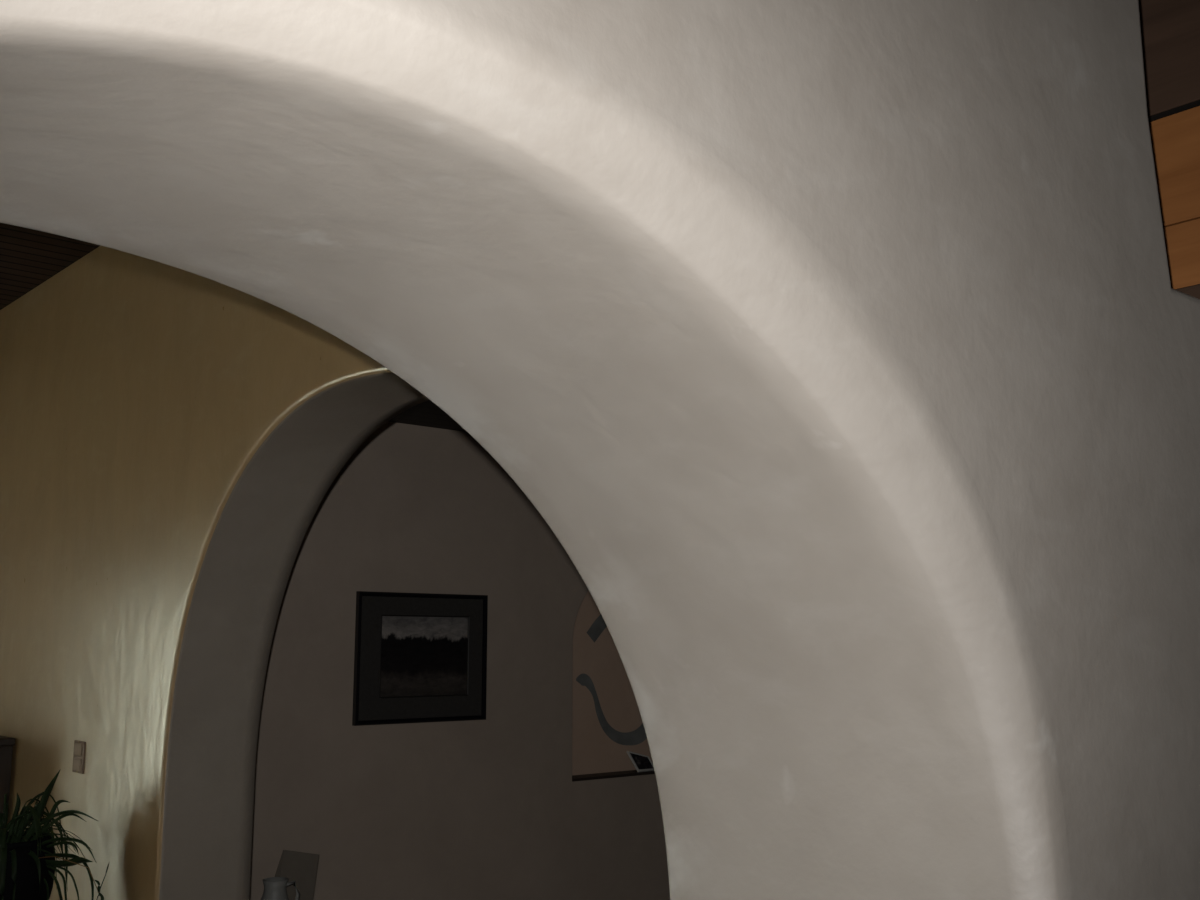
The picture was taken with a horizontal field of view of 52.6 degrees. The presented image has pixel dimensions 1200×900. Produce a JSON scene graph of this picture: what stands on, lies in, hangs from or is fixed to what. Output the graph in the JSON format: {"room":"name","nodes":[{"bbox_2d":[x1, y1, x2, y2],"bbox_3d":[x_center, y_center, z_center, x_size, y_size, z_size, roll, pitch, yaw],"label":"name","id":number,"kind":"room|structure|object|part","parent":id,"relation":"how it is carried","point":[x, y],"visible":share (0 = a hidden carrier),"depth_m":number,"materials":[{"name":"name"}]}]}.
{"room":"traditional dwelling","nodes":[
{"label":"traditional dwelling","id":0,"kind":"room"},
{"bbox_2d":[0,222,101,309],"bbox_3d":[-3.542,-1.099,3.245,4.700,0.120,6.000,8,-12,-40],"label":"ceiling","id":1,"kind":"structure","parent":0,"point":[29,257],"depth_m":4.87,"materials":[{"name":"brown wood"}]},
{"bbox_2d":[0,244,671,899],"bbox_3d":[-1.712,0.746,4.453,0.301,3.140,5.900,8,-12,-42],"label":"wall","id":2,"kind":"structure","parent":0,"point":[173,438],"depth_m":4.02,"materials":[{"name":"paint"}]},
{"bbox_2d":[72,740,85,773],"bbox_3d":[-1.859,1.095,4.329,0.009,0.112,0.104,8,-12,-42],"label":"light switch","id":3,"kind":"object","parent":2,"relation":"attached to","point":[79,746],"visible":1,"depth_m":4.32,"materials":[{"name":"brown plastic"}]},
{"bbox_2d":[388,400,466,431],"bbox_3d":[1.084,-0.236,5.215,4.745,0.100,3.190,8,-12,-40],"label":"ceiling","id":4,"kind":"structure","parent":0,"point":[426,413],"depth_m":5.48,"materials":[{"name":"brown wood"}]},
{"bbox_2d":[249,422,671,899],"bbox_3d":[0.013,1.291,6.367,4.600,2.670,0.300,8,-12,-40],"label":"wall","id":5,"kind":"structure","parent":0,"point":[492,808],"depth_m":5.62,"materials":[{"name":"paint"}]},
{"bbox_2d":[352,591,487,725],"bbox_3d":[-0.800,0.941,5.505,0.685,0.577,0.033,8,-12,-40],"label":"framed picture","id":6,"kind":"object","parent":5,"relation":"attached to","point":[419,657],"visible":1,"depth_m":5.49,"materials":[{"name":"black paint"}]},
{"bbox_2d":[380,616,467,696],"bbox_3d":[-0.798,0.937,5.521,0.482,0.375,0.008,8,-12,-40],"label":"print","id":7,"kind":"object","parent":6,"relation":"attached to","point":[421,656],"depth_m":5.51},
{"bbox_2d":[576,613,646,744],"bbox_3d":[0.255,1.119,6.573,0.986,0.924,0.002,8,-12,-40],"label":"painted symbol","id":8,"kind":"object","parent":5,"relation":"attached to","point":[635,737],"visible":0.27,"depth_m":6.36,"materials":[{"name":"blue paint"}]},
{"bbox_2d":[572,770,654,781],"bbox_3d":[0.336,1.705,6.460,1.340,0.013,0.132,8,-12,-40],"label":"trim","id":9,"kind":"structure","parent":5,"relation":"attached to","point":[594,776],"depth_m":6.19,"materials":[{"name":"brown wood"}]},
{"bbox_2d":[627,751,654,771],"bbox_3d":[0.217,1.631,6.375,0.132,0.105,0.091,9,-13,-43],"label":"photo frame","id":10,"kind":"object","parent":9,"relation":"on","point":[642,763],"visible":0.91,"depth_m":6.36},
{"bbox_2d":[630,753,652,768],"bbox_3d":[0.217,1.633,6.374,0.118,0.115,0.005,9,-53,-43],"label":"photo","id":11,"kind":"object","parent":10,"relation":"attached to","point":[642,762],"depth_m":6.37},
{"bbox_2d":[0,0,1199,899],"bbox_3d":[-0.885,0.091,0.885,5.795,3.300,0.704,8,-12,-40],"label":"wall","id":12,"kind":"structure","parent":0,"point":[844,355],"depth_m":1.64,"materials":[{"name":"white paint"}]},
{"bbox_2d":[1139,0,1199,288],"bbox_3d":[0.980,-0.785,2.639,0.020,1.013,0.675,8,-12,-40],"label":"boards","id":13,"kind":"object","parent":12,"relation":"attached to","point":[1170,29],"depth_m":2.40,"materials":[{"name":"brown wood"}]},
{"bbox_2d":[1148,100,1199,121],"bbox_3d":[0.981,-0.642,2.617,0.018,0.011,0.675,8,-12,-40],"label":"trim","id":14,"kind":"structure","parent":12,"relation":"attached to","point":[1196,103],"depth_m":2.42,"materials":[{"name":"black wood"}]},
{"bbox_2d":[1176,284,1199,298],"bbox_3d":[0.976,-0.247,2.553,0.026,0.074,0.670,8,-12,-40],"label":"trim","id":15,"kind":"structure","parent":12,"relation":"attached to","point":[1194,290],"depth_m":2.34,"materials":[{"name":"brown wood"}]},
{"bbox_3d":[-0.629,2.126,2.767,12.000,0.120,10.500,8,-12,-40],"label":"floor","id":16,"kind":"structure","parent":0,"visible":0},
{"bbox_2d":[0,735,14,819],"bbox_3d":[-2.799,1.786,4.927,0.441,1.235,0.924,8,-12,-42],"label":"cabinet","id":17,"kind":"object","parent":16,"relation":"on","point":[6,743],"visible":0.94,"depth_m":4.80,"materials":[{"name":"brown wood"}]},
{"bbox_3d":[-1.929,1.920,3.816,0.312,0.622,0.312,8,-12,-40],"label":"plant stand","id":18,"kind":"object","parent":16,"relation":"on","visible":0},
{"bbox_2d":[0,769,109,899],"bbox_3d":[-1.960,1.324,3.899,0.554,0.582,0.732,8,-12,-40],"label":"spider plant","id":19,"kind":"object","parent":18,"relation":"on","point":[28,864],"visible":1,"depth_m":3.87,"materials":[{"name":"green plant"}]},
{"bbox_3d":[-1.929,1.439,3.893,0.324,0.353,0.324,8,-12,-40],"label":"pot","id":20,"kind":"part","parent":19,"relation":"part of","materials":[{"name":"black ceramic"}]},
{"bbox_3d":[-1.222,2.098,4.611,0.520,0.520,0.440,8,-12,-40],"label":"side table","id":21,"kind":"object","parent":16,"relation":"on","visible":0},
{"bbox_2d":[261,877,299,899],"bbox_3d":[-1.201,1.711,4.522,0.147,0.216,0.124,1,-9,-5],"label":"jug","id":22,"kind":"object","parent":21,"relation":"on","point":[274,887],"visible":1,"depth_m":4.50,"materials":[{"name":"grey ceramic"}]},
{"bbox_3d":[-1.159,1.693,4.570,0.063,0.136,0.015,8,-12,-40],"label":"handle","id":23,"kind":"part","parent":22,"relation":"part of","materials":[{"name":"grey ceramic"}]},
{"bbox_2d":[275,850,318,899],"bbox_3d":[-1.210,1.721,4.799,0.199,0.278,0.133,6,-11,-32],"label":"folded card","id":24,"kind":"object","parent":21,"relation":"on","point":[299,867],"visible":0.9,"depth_m":4.79,"materials":[{"name":"beige paper"}]}
]}

